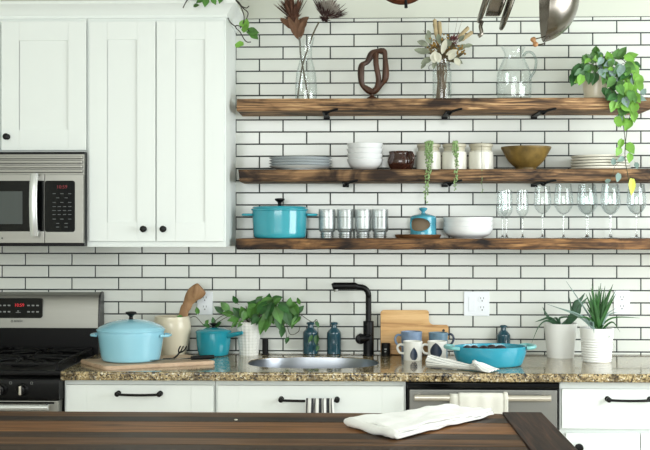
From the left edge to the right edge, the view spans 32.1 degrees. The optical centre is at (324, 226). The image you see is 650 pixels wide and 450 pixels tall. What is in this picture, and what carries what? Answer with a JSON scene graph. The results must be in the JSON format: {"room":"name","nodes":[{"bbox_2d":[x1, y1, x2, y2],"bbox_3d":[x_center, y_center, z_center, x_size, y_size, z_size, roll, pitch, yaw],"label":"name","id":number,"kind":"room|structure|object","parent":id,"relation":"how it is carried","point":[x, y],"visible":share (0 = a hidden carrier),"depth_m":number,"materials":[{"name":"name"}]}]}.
{"room":"kitchen","nodes":[
{"label":"kitchen","id":0,"kind":"room"},
{"bbox_2d":[0,0,649,18],"bbox_3d":[-0.084,0.097,5.069,5.100,2.750,0.114,0,0,2],"label":"wall","id":1,"kind":"structure","parent":0,"point":[257,9],"depth_m":5.00,"materials":[{"name":"paint"}]},
{"bbox_2d":[0,19,86,151],"bbox_3d":[-1.365,-0.586,4.845,0.774,0.552,0.411,0,0,2],"label":"upper cabinet","id":2,"kind":"object","parent":1,"relation":"attached to","point":[43,62],"visible":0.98,"depth_m":4.67,"materials":[{"name":"white paint"}]},
{"bbox_2d":[0,152,86,245],"bbox_3d":[-1.357,-0.115,4.806,0.757,0.387,0.488,0,0,2],"label":"microwave","id":3,"kind":"object","parent":2,"relation":"attached to","point":[43,195],"visible":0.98,"depth_m":4.61,"materials":[{"name":"silver metal"}]},
{"bbox_2d":[87,18,235,246],"bbox_3d":[-0.691,-0.390,4.823,0.576,0.944,0.411,0,0,2],"label":"upper cabinet","id":4,"kind":"object","parent":1,"relation":"attached to","point":[161,92],"visible":1,"depth_m":4.65,"materials":[{"name":"white paint"}]},
{"bbox_2d":[0,0,243,32],"bbox_3d":[-1.066,-0.894,4.837,1.412,0.066,0.406,0,0,2],"label":"crown molding","id":5,"kind":"structure","parent":4,"relation":"attached to","point":[118,9],"depth_m":4.65,"materials":[{"name":"white paint"}]},
{"bbox_2d":[183,0,258,47],"bbox_3d":[-0.425,-0.896,4.742,0.300,0.288,0.325,0,0,2],"label":"vine","id":6,"kind":"object","parent":5,"relation":"on","point":[244,24],"visible":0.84,"depth_m":4.74,"materials":[{"name":"green plant"}]},
{"bbox_2d":[197,291,212,314],"bbox_3d":[-0.533,0.338,5.016,0.070,0.104,0.010,0,0,2],"label":"wall outlet","id":7,"kind":"object","parent":1,"relation":"attached to","point":[205,304],"visible":0.86,"depth_m":5.01,"materials":[{"name":"white plastic"}]},
{"bbox_2d":[201,295,208,310],"bbox_3d":[-0.533,0.338,5.014,0.033,0.069,0.003,0,0,2],"label":"receptacle","id":8,"kind":"object","parent":7,"relation":"attached to","point":[205,300],"depth_m":5.01,"materials":[{"name":"white plastic"}]},
{"bbox_2d":[0,17,649,353],"bbox_3d":[0.064,-0.179,5.003,3.695,1.486,0.004,0,0,2],"label":"backsplash","id":9,"kind":"structure","parent":1,"relation":"attached to","point":[576,26],"depth_m":4.99,"materials":[{"name":"tile"}]},
{"bbox_2d":[0,16,649,353],"bbox_3d":[0.064,-0.179,5.005,3.700,1.492,0.003,0,0,2],"label":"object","id":10,"kind":"structure","parent":1,"relation":"attached to","point":[377,22],"depth_m":4.99,"materials":[{"name":"grey tile"}]},
{"bbox_2d":[322,108,337,119],"bbox_3d":[0.025,-0.484,4.872,0.070,0.029,0.260,0,0,2],"label":"shelf bracket","id":11,"kind":"object","parent":1,"relation":"attached to","point":[325,113],"visible":1,"depth_m":4.76,"materials":[{"name":"black metal"}]},
{"bbox_2d":[342,179,357,186],"bbox_3d":[0.109,-0.185,4.869,0.070,0.029,0.260,0,0,2],"label":"shelf bracket","id":12,"kind":"object","parent":1,"relation":"attached to","point":[345,184],"visible":1,"depth_m":4.75,"materials":[{"name":"black metal"}]},
{"bbox_2d":[236,238,649,249],"bbox_3d":[0.643,0.072,4.855,2.031,0.048,0.254,0,0,2],"label":"wall shelf","id":13,"kind":"object","parent":1,"relation":"attached to","point":[241,243],"visible":0.99,"depth_m":4.74,"materials":[{"name":"brown wood"}]},
{"bbox_2d":[242,198,317,238],"bbox_3d":[-0.195,-0.038,4.869,0.277,0.174,0.248,0,0,38],"label":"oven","id":14,"kind":"object","parent":13,"relation":"on","point":[279,221],"visible":0.99,"depth_m":4.77,"materials":[{"name":"teal metal"}]},
{"bbox_2d":[319,209,334,236],"bbox_3d":[0.009,-0.014,4.872,0.073,0.125,0.072,0,0,2],"label":"mason jar","id":15,"kind":"object","parent":13,"relation":"on","point":[323,209],"visible":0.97,"depth_m":4.86,"materials":[{"name":"clear glass"}]},
{"bbox_2d":[337,209,353,236],"bbox_3d":[0.087,-0.014,4.870,0.073,0.125,0.072,0,0,-15],"label":"mason jar","id":16,"kind":"object","parent":13,"relation":"on","point":[341,209],"visible":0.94,"depth_m":4.86,"materials":[{"name":"clear glass"}]},
{"bbox_2d":[355,209,370,236],"bbox_3d":[0.164,-0.014,4.867,0.073,0.125,0.072,0,0,-33],"label":"mason jar","id":17,"kind":"object","parent":13,"relation":"on","point":[359,209],"visible":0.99,"depth_m":4.85,"materials":[{"name":"clear glass"}]},
{"bbox_2d":[373,209,386,236],"bbox_3d":[0.237,-0.014,4.865,0.072,0.125,0.073,0,0,40],"label":"mason jar","id":18,"kind":"object","parent":13,"relation":"on","point":[376,209],"visible":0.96,"depth_m":4.85,"materials":[{"name":"clear glass"}]},
{"bbox_2d":[395,234,440,238],"bbox_3d":[0.399,0.040,4.849,0.200,0.017,0.170,0,0,2],"label":"serving tray","id":19,"kind":"object","parent":13,"relation":"on","point":[406,236],"visible":0.94,"depth_m":4.78,"materials":[{"name":"brown wood"}]},
{"bbox_2d":[410,207,436,234],"bbox_3d":[0.421,-0.023,4.848,0.114,0.125,0.115,0,0,30],"label":"salt cellar","id":20,"kind":"object","parent":19,"relation":"on","point":[423,223],"visible":0.91,"depth_m":4.82,"materials":[{"name":"ceramic"}]},
{"bbox_2d":[443,226,492,237],"bbox_3d":[0.614,0.023,4.853,0.216,0.051,0.216,0,0,2],"label":"serving bowl","id":21,"kind":"object","parent":13,"relation":"on","point":[452,231],"visible":0.91,"depth_m":4.77,"materials":[{"name":"white ceramic"}]},
{"bbox_2d":[443,222,492,225],"bbox_3d":[0.614,0.003,4.853,0.216,0.051,0.216,0,0,2],"label":"serving bowl","id":22,"kind":"object","parent":21,"relation":"on","point":[444,223],"visible":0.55,"depth_m":4.76,"materials":[{"name":"white ceramic"}]},
{"bbox_2d":[443,217,492,221],"bbox_3d":[0.614,-0.017,4.853,0.216,0.051,0.216,0,0,2],"label":"serving bowl","id":23,"kind":"object","parent":22,"relation":"on","point":[446,219],"visible":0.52,"depth_m":4.76,"materials":[{"name":"white ceramic"}]},
{"bbox_2d":[587,215,589,236],"bbox_3d":[1.145,-0.068,4.918,0.089,0.232,0.089,0,0,2],"label":"wine glass","id":24,"kind":"object","parent":13,"relation":"on","point":[587,215],"visible":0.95,"depth_m":4.92,"materials":[{"name":"clear glass"}]},
{"bbox_2d":[607,215,612,237],"bbox_3d":[1.213,-0.068,4.811,0.089,0.232,0.089,0,0,2],"label":"wine glass","id":25,"kind":"object","parent":13,"relation":"on","point":[609,215],"visible":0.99,"depth_m":4.81,"materials":[{"name":"clear glass"}]},
{"bbox_2d":[237,97,649,115],"bbox_3d":[0.496,-0.515,4.859,1.733,0.052,0.254,0,0,2],"label":"wall shelf","id":26,"kind":"object","parent":1,"relation":"attached to","point":[592,105],"visible":0.94,"depth_m":4.75,"materials":[{"name":"brown wood"}]},
{"bbox_2d":[358,48,388,97],"bbox_3d":[0.209,-0.656,4.869,0.136,0.231,0.055,0,0,2],"label":"sculpture","id":27,"kind":"object","parent":26,"relation":"on","point":[373,54],"visible":0.8,"depth_m":4.85,"materials":[{"name":"brown wood"}]},
{"bbox_2d":[583,76,608,96],"bbox_3d":[1.158,-0.594,4.830,0.115,0.089,0.115,0,0,2],"label":"pot","id":28,"kind":"object","parent":26,"relation":"on","point":[589,90],"depth_m":4.78,"materials":[{"name":"beige ceramic"}]},
{"bbox_2d":[569,46,646,195],"bbox_3d":[1.191,-0.447,4.769,0.319,0.638,0.226,0,0,9],"label":"pothos","id":29,"kind":"object","parent":26,"relation":"on","point":[628,80],"visible":0.97,"depth_m":4.71,"materials":[{"name":"green plant"}]},
{"bbox_3d":[0.494,-0.628,4.861,0.100,0.184,0.082,0,0,2],"label":"jar","id":30,"kind":"object","parent":26,"relation":"on","visible":0},
{"bbox_2d":[414,18,472,97],"bbox_3d":[0.509,-0.727,4.851,0.253,0.353,0.083,0,0,4],"label":"bouquet","id":31,"kind":"object","parent":30,"relation":"in","point":[447,50],"visible":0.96,"depth_m":4.84,"materials":[{"name":"dried pale leaves and flowers"},{"name":"clear glass"}]},
{"bbox_3d":[-0.082,-0.679,4.880,0.095,0.277,0.095,0,0,2],"label":"glass carafe","id":32,"kind":"object","parent":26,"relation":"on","visible":0},
{"bbox_2d":[276,0,308,98],"bbox_3d":[-0.146,-0.777,4.868,0.156,0.451,0.136,0,0,2],"label":"dried protea","id":33,"kind":"object","parent":32,"relation":"in","point":[291,9],"visible":1,"depth_m":4.87,"materials":[{"name":"brown plant"}]},
{"bbox_2d":[297,0,346,98],"bbox_3d":[0.001,-0.777,4.838,0.217,0.451,0.137,0,0,-16],"label":"dried protea","id":34,"kind":"object","parent":32,"relation":"in","point":[328,9],"visible":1,"depth_m":4.85,"materials":[{"name":"brown"}]},
{"bbox_2d":[238,169,649,183],"bbox_3d":[0.648,-0.217,4.855,2.021,0.053,0.253,0,0,2],"label":"wall shelf","id":35,"kind":"object","parent":1,"relation":"attached to","point":[246,176],"visible":0.95,"depth_m":4.74,"materials":[{"name":"brown wood"}]},
{"bbox_2d":[269,164,331,168],"bbox_3d":[-0.105,-0.253,4.864,0.271,0.020,0.271,0,0,2],"label":"dinner plate","id":36,"kind":"object","parent":35,"relation":"on","point":[286,166],"visible":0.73,"depth_m":4.76,"materials":[{"name":"white ceramic"}]},
{"bbox_2d":[269,161,331,164],"bbox_3d":[-0.105,-0.265,4.864,0.271,0.020,0.271,0,0,2],"label":"dinner plate","id":37,"kind":"object","parent":36,"relation":"on","point":[295,162],"visible":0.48,"depth_m":4.76,"materials":[{"name":"white ceramic"}]},
{"bbox_2d":[269,159,331,162],"bbox_3d":[-0.105,-0.276,4.864,0.271,0.020,0.271,0,0,2],"label":"dinner plate","id":38,"kind":"object","parent":37,"relation":"on","point":[274,160],"visible":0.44,"depth_m":4.76,"materials":[{"name":"white ceramic"}]},
{"bbox_2d":[269,156,331,159],"bbox_3d":[-0.105,-0.288,4.864,0.271,0.020,0.271,0,0,2],"label":"dinner plate","id":39,"kind":"object","parent":38,"relation":"on","point":[277,157],"visible":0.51,"depth_m":4.75,"materials":[{"name":"white ceramic"}]},
{"bbox_2d":[347,158,382,168],"bbox_3d":[0.172,-0.268,4.867,0.156,0.049,0.156,0,0,2],"label":"bowl","id":40,"kind":"object","parent":35,"relation":"on","point":[355,163],"visible":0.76,"depth_m":4.81,"materials":[{"name":"white ceramic"}]},
{"bbox_2d":[347,153,382,158],"bbox_3d":[0.172,-0.290,4.867,0.156,0.049,0.156,0,0,2],"label":"bowl","id":41,"kind":"object","parent":40,"relation":"on","point":[350,155],"visible":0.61,"depth_m":4.80,"materials":[{"name":"white ceramic"}]},
{"bbox_2d":[347,148,382,152],"bbox_3d":[0.172,-0.312,4.867,0.156,0.049,0.156,0,0,2],"label":"bowl","id":42,"kind":"object","parent":41,"relation":"on","point":[350,150],"visible":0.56,"depth_m":4.80,"materials":[{"name":"white ceramic"}]},
{"bbox_2d":[347,142,382,147],"bbox_3d":[0.172,-0.334,4.867,0.156,0.049,0.156,0,0,2],"label":"bowl","id":43,"kind":"object","parent":42,"relation":"on","point":[358,144],"visible":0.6,"depth_m":4.80,"materials":[{"name":"white ceramic"}]},
{"bbox_2d":[388,151,414,168],"bbox_3d":[0.327,-0.284,4.854,0.114,0.082,0.129,0,0,2],"label":"jar","id":44,"kind":"object","parent":35,"relation":"on","point":[396,159],"visible":0.87,"depth_m":4.81,"materials":[{"name":"brown glass"}]},
{"bbox_2d":[416,143,440,168],"bbox_3d":[0.446,-0.298,4.863,0.107,0.116,0.107,0,0,2],"label":"crock","id":45,"kind":"object","parent":35,"relation":"on","point":[420,158],"visible":0.7,"depth_m":4.82,"materials":[{"name":"white ceramic"}]},
{"bbox_2d":[423,140,433,202],"bbox_3d":[0.439,-0.235,4.783,0.042,0.274,0.145,0,0,7],"label":"plant","id":46,"kind":"object","parent":45,"relation":"hanging from","point":[427,151],"visible":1,"depth_m":4.78,"materials":[{"name":"green plant"}]},
{"bbox_2d":[442,143,466,168],"bbox_3d":[0.556,-0.298,4.859,0.107,0.116,0.107,0,0,2],"label":"crock","id":47,"kind":"object","parent":35,"relation":"on","point":[448,159],"visible":0.76,"depth_m":4.82,"materials":[{"name":"white ceramic"}]},
{"bbox_2d":[451,140,458,190],"bbox_3d":[0.553,-0.260,4.780,0.034,0.220,0.139,0,0,2],"label":"plant","id":48,"kind":"object","parent":47,"relation":"hanging from","point":[455,142],"visible":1,"depth_m":4.79,"materials":[{"name":"green plant"}]},
{"bbox_2d":[469,143,493,168],"bbox_3d":[0.670,-0.298,4.856,0.107,0.116,0.107,0,0,2],"label":"crock","id":49,"kind":"object","parent":35,"relation":"on","point":[476,161],"visible":0.81,"depth_m":4.81,"materials":[{"name":"white ceramic"}]},
{"bbox_2d":[501,145,550,168],"bbox_3d":[0.862,-0.293,4.844,0.214,0.100,0.214,0,0,2],"label":"footed bowl","id":50,"kind":"object","parent":35,"relation":"on","point":[519,156],"visible":0.91,"depth_m":4.78,"materials":[{"name":"gold metal"}]},
{"bbox_2d":[571,166,630,168],"bbox_3d":[1.176,-0.248,4.824,0.249,0.011,0.250,0,0,2],"label":"plate","id":51,"kind":"object","parent":35,"relation":"on","point":[583,167],"visible":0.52,"depth_m":4.72,"materials":[{"name":"beige ceramic"}]},
{"bbox_2d":[571,163,630,166],"bbox_3d":[1.176,-0.261,4.824,0.249,0.011,0.250,0,0,2],"label":"plate","id":52,"kind":"object","parent":51,"relation":"on","point":[585,164],"visible":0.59,"depth_m":4.72,"materials":[{"name":"beige ceramic"}]},
{"bbox_2d":[571,160,628,163],"bbox_3d":[1.176,-0.273,4.824,0.249,0.011,0.250,0,0,2],"label":"plate","id":53,"kind":"object","parent":52,"relation":"on","point":[587,161],"visible":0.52,"depth_m":4.72,"materials":[{"name":"beige ceramic"}]},
{"bbox_2d":[571,157,627,160],"bbox_3d":[1.176,-0.285,4.824,0.249,0.011,0.250,0,0,2],"label":"plate","id":54,"kind":"object","parent":53,"relation":"on","point":[589,158],"visible":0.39,"depth_m":4.72,"materials":[{"name":"beige ceramic"}]},
{"bbox_2d":[571,154,626,158],"bbox_3d":[1.176,-0.297,4.824,0.249,0.011,0.250,0,0,2],"label":"plate","id":55,"kind":"object","parent":54,"relation":"on","point":[591,155],"visible":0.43,"depth_m":4.72,"materials":[{"name":"beige ceramic"}]},
{"bbox_2d":[441,108,461,118],"bbox_3d":[0.544,-0.484,4.855,0.070,0.029,0.260,0,0,2],"label":"shelf bracket","id":56,"kind":"object","parent":1,"relation":"attached to","point":[446,114],"visible":1,"depth_m":4.76,"materials":[{"name":"black metal"}]},
{"bbox_2d":[441,179,461,186],"bbox_3d":[0.544,-0.185,4.855,0.070,0.029,0.260,0,0,2],"label":"shelf bracket","id":57,"kind":"object","parent":1,"relation":"attached to","point":[446,184],"visible":1,"depth_m":4.75,"materials":[{"name":"black metal"}]},
{"bbox_2d":[464,291,488,315],"bbox_3d":[0.668,0.338,4.977,0.112,0.108,0.010,0,0,2],"label":"switch plate","id":58,"kind":"object","parent":1,"relation":"attached to","point":[476,303],"visible":1,"depth_m":4.97,"materials":[{"name":"white plastic"}]},
{"bbox_2d":[478,296,485,311],"bbox_3d":[0.692,0.338,4.974,0.033,0.069,0.003,0,0,2],"label":"receptacle","id":59,"kind":"object","parent":58,"relation":"attached to","point":[481,299],"depth_m":4.97,"materials":[{"name":"white plastic"}]},
{"bbox_2d":[531,107,556,118],"bbox_3d":[0.936,-0.484,4.842,0.070,0.029,0.260,0,0,2],"label":"shelf bracket","id":60,"kind":"object","parent":1,"relation":"attached to","point":[540,112],"visible":1,"depth_m":4.74,"materials":[{"name":"black metal"}]},
{"bbox_2d":[531,179,556,186],"bbox_3d":[0.936,-0.185,4.842,0.070,0.029,0.260,0,0,2],"label":"shelf bracket","id":61,"kind":"object","parent":1,"relation":"attached to","point":[553,180],"visible":1,"depth_m":4.73,"materials":[{"name":"black metal"}]},
{"bbox_2d":[614,291,629,313],"bbox_3d":[1.301,0.331,4.956,0.070,0.104,0.010,0,0,2],"label":"wall outlet","id":62,"kind":"object","parent":1,"relation":"attached to","point":[622,298],"visible":1,"depth_m":4.95,"materials":[{"name":"white plastic"}]},
{"bbox_2d":[618,295,625,309],"bbox_3d":[1.301,0.331,4.954,0.033,0.069,0.003,0,0,2],"label":"receptacle","id":63,"kind":"object","parent":62,"relation":"attached to","point":[621,298],"depth_m":4.95,"materials":[{"name":"white plastic"}]},
{"bbox_3d":[-0.192,-1.303,1.767,5.400,0.050,6.720,0,0,2],"label":"ceiling","id":64,"kind":"structure","parent":0,"visible":0},
{"bbox_3d":[0.573,-1.159,3.933,0.832,0.239,0.060,0,0,2],"label":"pot rack","id":65,"kind":"object","parent":64,"relation":"hanging from","visible":0},
{"bbox_2d":[387,0,417,7],"bbox_3d":[0.270,-0.918,3.938,0.203,0.312,0.029,0,0,2],"label":"copper pan","id":66,"kind":"object","parent":65,"relation":"hanging from","point":[405,3],"visible":1,"depth_m":3.94,"materials":[{"name":"brown metal"}]},
{"bbox_2d":[477,0,514,37],"bbox_3d":[0.605,-0.865,3.932,0.152,0.418,0.204,0,0,2],"label":"tongs","id":67,"kind":"object","parent":65,"relation":"hanging from","point":[495,7],"visible":1,"depth_m":3.89,"materials":[{"name":"silver metal"}]},
{"bbox_2d":[530,0,578,46],"bbox_3d":[0.797,-0.850,3.925,0.167,0.447,0.334,0,0,2],"label":"wok","id":68,"kind":"object","parent":65,"relation":"hanging from","point":[555,16],"visible":1,"depth_m":3.85,"materials":[{"name":"silver metal"}]},
{"bbox_3d":[-0.192,1.497,1.767,5.400,0.050,6.720,0,0,2],"label":"floor","id":69,"kind":"structure","parent":0,"visible":0},
{"bbox_2d":[0,291,103,410],"bbox_3d":[-1.391,0.879,4.673,0.791,1.186,0.743,0,0,2],"label":"gas range","id":70,"kind":"object","parent":69,"relation":"on","point":[43,335],"visible":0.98,"depth_m":4.96,"materials":[{"name":"black metal"}]},
{"bbox_2d":[0,353,95,375],"bbox_3d":[-1.390,0.567,4.678,0.757,0.021,0.590,0,0,2],"label":"cooktop","id":71,"kind":"object","parent":70,"relation":"in","point":[5,369],"depth_m":4.44,"materials":[{"name":"black metal"}]},
{"bbox_2d":[65,380,215,411],"bbox_3d":[-0.713,1.032,4.683,0.590,0.879,0.675,0,0,2],"label":"drawer","id":72,"kind":"object","parent":69,"relation":"on","point":[80,395],"visible":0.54,"depth_m":4.39,"materials":[{"name":"white paint"}]},
{"bbox_2d":[0,411,576,449],"bbox_3d":[-0.512,1.012,2.905,2.287,0.919,1.020,0,0,2],"label":"kitchen island","id":73,"kind":"object","parent":69,"relation":"on","point":[19,430],"visible":1,"depth_m":3.07,"materials":[{"name":"brown wood"}]},
{"bbox_2d":[344,404,493,438],"bbox_3d":[0.250,0.539,3.203,0.236,0.037,0.491,0,0,39],"label":"folded cloth","id":74,"kind":"object","parent":73,"relation":"on","point":[397,425],"visible":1,"depth_m":3.13,"materials":[{"name":"white fabric"}]},
{"bbox_2d":[216,381,405,412],"bbox_3d":[-0.047,1.032,4.661,0.738,0.879,0.675,0,0,2],"label":"drawer","id":75,"kind":"object","parent":69,"relation":"on","point":[231,396],"visible":0.47,"depth_m":4.37,"materials":[{"name":"white paint"}]},
{"bbox_2d":[305,398,333,412],"bbox_3d":[-0.020,0.761,4.327,0.121,0.210,0.027,0,0,2],"label":"dish towel","id":76,"kind":"object","parent":75,"relation":"hanging from","point":[312,405],"visible":0.34,"depth_m":4.32,"materials":[{"name":"fabric"}]},
{"bbox_2d":[406,382,558,428],"bbox_3d":[0.616,1.034,4.617,0.581,0.875,0.690,0,0,2],"label":"dishwasher","id":77,"kind":"object","parent":69,"relation":"on","point":[542,397],"visible":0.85,"depth_m":4.33,"materials":[{"name":"silver metal"}]},
{"bbox_2d":[449,392,507,413],"bbox_3d":[0.582,0.787,4.285,0.218,0.324,0.051,0,0,2],"label":"dish towel","id":78,"kind":"object","parent":77,"relation":"hanging from","point":[498,402],"visible":0.3,"depth_m":4.26,"materials":[{"name":"white fabric"}]},
{"bbox_2d":[558,382,649,449],"bbox_3d":[1.456,1.032,4.612,1.089,0.879,0.675,0,0,2],"label":"base cabinet","id":79,"kind":"object","parent":69,"relation":"on","point":[592,416],"visible":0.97,"depth_m":4.33,"materials":[{"name":"white paint"}]},
{"bbox_2d":[60,338,649,382],"bbox_3d":[0.496,0.540,4.647,3.012,0.104,0.677,0,0,2],"label":"countertop","id":80,"kind":"structure","parent":79,"relation":"on","point":[623,368],"depth_m":4.36,"materials":[{"name":"beige stone"}]},
{"bbox_2d":[81,355,214,369],"bbox_3d":[-0.726,0.551,4.616,0.491,0.014,0.278,0,0,-24],"label":"cutting board","id":81,"kind":"object","parent":80,"relation":"on","point":[98,363],"visible":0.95,"depth_m":4.54,"materials":[{"name":"brown wood"}]},
{"bbox_2d":[90,311,171,362],"bbox_3d":[-0.790,0.443,4.603,0.277,0.200,0.277,0,0,-38],"label":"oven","id":82,"kind":"object","parent":81,"relation":"on","point":[130,340],"visible":1,"depth_m":4.50,"materials":[{"name":"blue metal"}]},
{"bbox_2d":[163,346,186,358],"bbox_3d":[-0.616,0.516,4.634,0.102,0.055,0.019,0,0,-22],"label":"carving fork","id":83,"kind":"object","parent":81,"relation":"on","point":[181,351],"visible":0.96,"depth_m":4.64,"materials":[{"name":"black"}]},
{"bbox_2d":[150,355,213,360],"bbox_3d":[-0.586,0.534,4.585,0.289,0.018,0.024,0,0,-27],"label":"carving knife","id":84,"kind":"object","parent":81,"relation":"on","point":[200,357],"visible":1,"depth_m":4.61,"materials":[{"name":"black"}]},
{"bbox_2d":[154,315,190,355],"bbox_3d":[-0.667,0.473,4.926,0.165,0.170,0.165,0,0,2],"label":"utensil crock","id":85,"kind":"object","parent":80,"relation":"on","point":[179,327],"visible":0.79,"depth_m":4.86,"materials":[{"name":"beige ceramic"}]},
{"bbox_2d":[179,283,205,316],"bbox_3d":[-0.589,0.393,4.920,0.141,0.296,0.032,0,0,9],"label":"wooden spoon","id":86,"kind":"object","parent":85,"relation":"in","point":[195,292],"visible":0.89,"depth_m":4.91,"materials":[{"name":"brown wood"}]},
{"bbox_2d":[196,322,242,356],"bbox_3d":[-0.470,0.486,4.889,0.156,0.143,0.214,0,0,-32],"label":"saucepan","id":87,"kind":"object","parent":80,"relation":"on","point":[213,340],"visible":0.95,"depth_m":4.85,"materials":[{"name":"teal metal"}]},
{"bbox_2d":[177,293,318,355],"bbox_3d":[-0.332,0.424,4.926,0.616,0.275,0.146,0,0,2],"label":"philodendron","id":88,"kind":"object","parent":80,"relation":"on","point":[288,312],"visible":0.98,"depth_m":4.89,"materials":[{"name":"green plant"}]},
{"bbox_2d":[236,320,260,355],"bbox_3d":[-0.332,0.487,4.941,0.118,0.148,0.117,0,0,2],"label":"pot","id":89,"kind":"object","parent":80,"relation":"on","point":[249,342],"depth_m":4.90,"materials":[{"name":"white ceramic"}]},
{"bbox_2d":[303,322,317,354],"bbox_3d":[-0.064,0.488,4.969,0.068,0.140,0.068,0,0,2],"label":"glass bottle","id":90,"kind":"object","parent":80,"relation":"on","point":[309,348],"visible":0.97,"depth_m":4.94,"materials":[{"name":"blue glass"}]},
{"bbox_2d":[248,357,378,368],"bbox_3d":[-0.047,0.671,4.659,0.540,0.220,0.410,0,0,2],"label":"sink","id":91,"kind":"object","parent":80,"relation":"in","point":[288,362],"visible":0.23,"depth_m":4.85,"materials":[{"name":"silver metal"}]},
{"bbox_2d":[327,322,340,354],"bbox_3d":[0.040,0.488,4.965,0.064,0.140,0.064,0,0,2],"label":"glass bottle","id":92,"kind":"object","parent":80,"relation":"on","point":[333,334],"visible":1,"depth_m":4.94,"materials":[{"name":"blue glass"}]},
{"bbox_2d":[331,282,373,355],"bbox_3d":[0.121,0.399,4.901,0.189,0.318,0.066,0,0,-2],"label":"faucet","id":93,"kind":"object","parent":80,"relation":"on","point":[367,338],"visible":1,"depth_m":4.89,"materials":[{"name":"black metal"}]},
{"bbox_2d":[381,343,389,355],"bbox_3d":[0.263,0.531,4.894,0.039,0.056,0.040,0,0,2],"label":"candle holder","id":94,"kind":"object","parent":80,"relation":"on","point":[385,347],"visible":1,"depth_m":4.88,"materials":[{"name":"black"}]},
{"bbox_2d":[394,330,421,357],"bbox_3d":[0.366,0.504,4.860,0.108,0.110,0.092,0,0,38],"label":"mug","id":95,"kind":"object","parent":80,"relation":"on","point":[409,334],"visible":0.44,"depth_m":4.83,"materials":[{"name":"blue ceramic"}]},
{"bbox_2d":[396,340,422,360],"bbox_3d":[0.361,0.518,4.746,0.100,0.080,0.082,0,0,35],"label":"mug","id":96,"kind":"object","parent":80,"relation":"on","point":[412,348],"visible":1,"depth_m":4.71,"materials":[{"name":"white ceramic"}]},
{"bbox_2d":[380,310,448,354],"bbox_3d":[0.391,0.460,4.938,0.296,0.193,0.047,0,0,2],"label":"cutting board","id":97,"kind":"object","parent":80,"relation":"on","point":[392,322],"visible":0.65,"depth_m":4.93,"materials":[{"name":"brown wood"}]},
{"bbox_2d":[422,340,446,357],"bbox_3d":[0.463,0.518,4.742,0.100,0.080,0.082,0,0,35],"label":"mug","id":98,"kind":"object","parent":80,"relation":"on","point":[435,347],"visible":0.78,"depth_m":4.71,"materials":[{"name":"white ceramic"}]},
{"bbox_2d":[429,332,454,357],"bbox_3d":[0.494,0.506,4.856,0.101,0.106,0.084,0,0,-32],"label":"mug","id":99,"kind":"object","parent":80,"relation":"on","point":[432,335],"visible":0.5,"depth_m":4.83,"materials":[{"name":"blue ceramic"}]},
{"bbox_2d":[425,355,498,372],"bbox_3d":[0.531,0.531,4.410,0.279,0.050,0.106,0,0,29],"label":"dish towel","id":100,"kind":"object","parent":80,"relation":"on","point":[432,361],"visible":1,"depth_m":4.41,"materials":[{"name":"fabric"}]},
{"bbox_2d":[443,343,536,367],"bbox_3d":[0.664,0.515,4.546,0.385,0.085,0.223,0,0,-6],"label":"baking dish","id":101,"kind":"object","parent":80,"relation":"on","point":[513,355],"visible":0.88,"depth_m":4.47,"materials":[{"name":"ceramic"}]},
{"bbox_3d":[0.664,0.515,4.546,0.242,0.004,0.168,0,0,-6],"label":"bed","id":102,"kind":"object","parent":101,"relation":"in","visible":0},
{"bbox_2d":[495,345,505,348],"bbox_3d":[0.705,0.494,4.538,0.052,0.040,0.042,0,0,0],"label":"fruit","id":103,"kind":"object","parent":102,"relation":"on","point":[498,346],"visible":0.4,"depth_m":4.53,"materials":[{"name":"brown food"}]},
{"bbox_2d":[497,325,509,343],"bbox_3d":[0.780,0.494,4.941,0.060,0.128,0.060,0,0,2],"label":"glass bottle","id":104,"kind":"object","parent":80,"relation":"on","point":[503,336],"visible":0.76,"depth_m":4.92,"materials":[{"name":"blue glass"}]},
{"bbox_2d":[533,293,586,358],"bbox_3d":[0.999,0.423,4.837,0.256,0.276,0.159,0,0,2],"label":"potted succulent","id":105,"kind":"object","parent":80,"relation":"on","point":[560,337],"visible":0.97,"depth_m":4.80,"materials":[{"name":"white ceramic"}]},
{"bbox_2d":[544,322,577,358],"bbox_3d":[1.010,0.486,4.845,0.143,0.149,0.143,0,0,2],"label":"pot","id":106,"kind":"object","parent":80,"relation":"on","point":[560,337],"depth_m":4.79,"materials":[{"name":"white ceramic"}]},
{"bbox_2d":[548,281,634,362],"bbox_3d":[1.109,0.392,4.688,0.381,0.332,0.144,0,0,-1],"label":"spider plant","id":107,"kind":"object","parent":80,"relation":"on","point":[596,340],"visible":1,"depth_m":4.66,"materials":[{"name":"green plant"}]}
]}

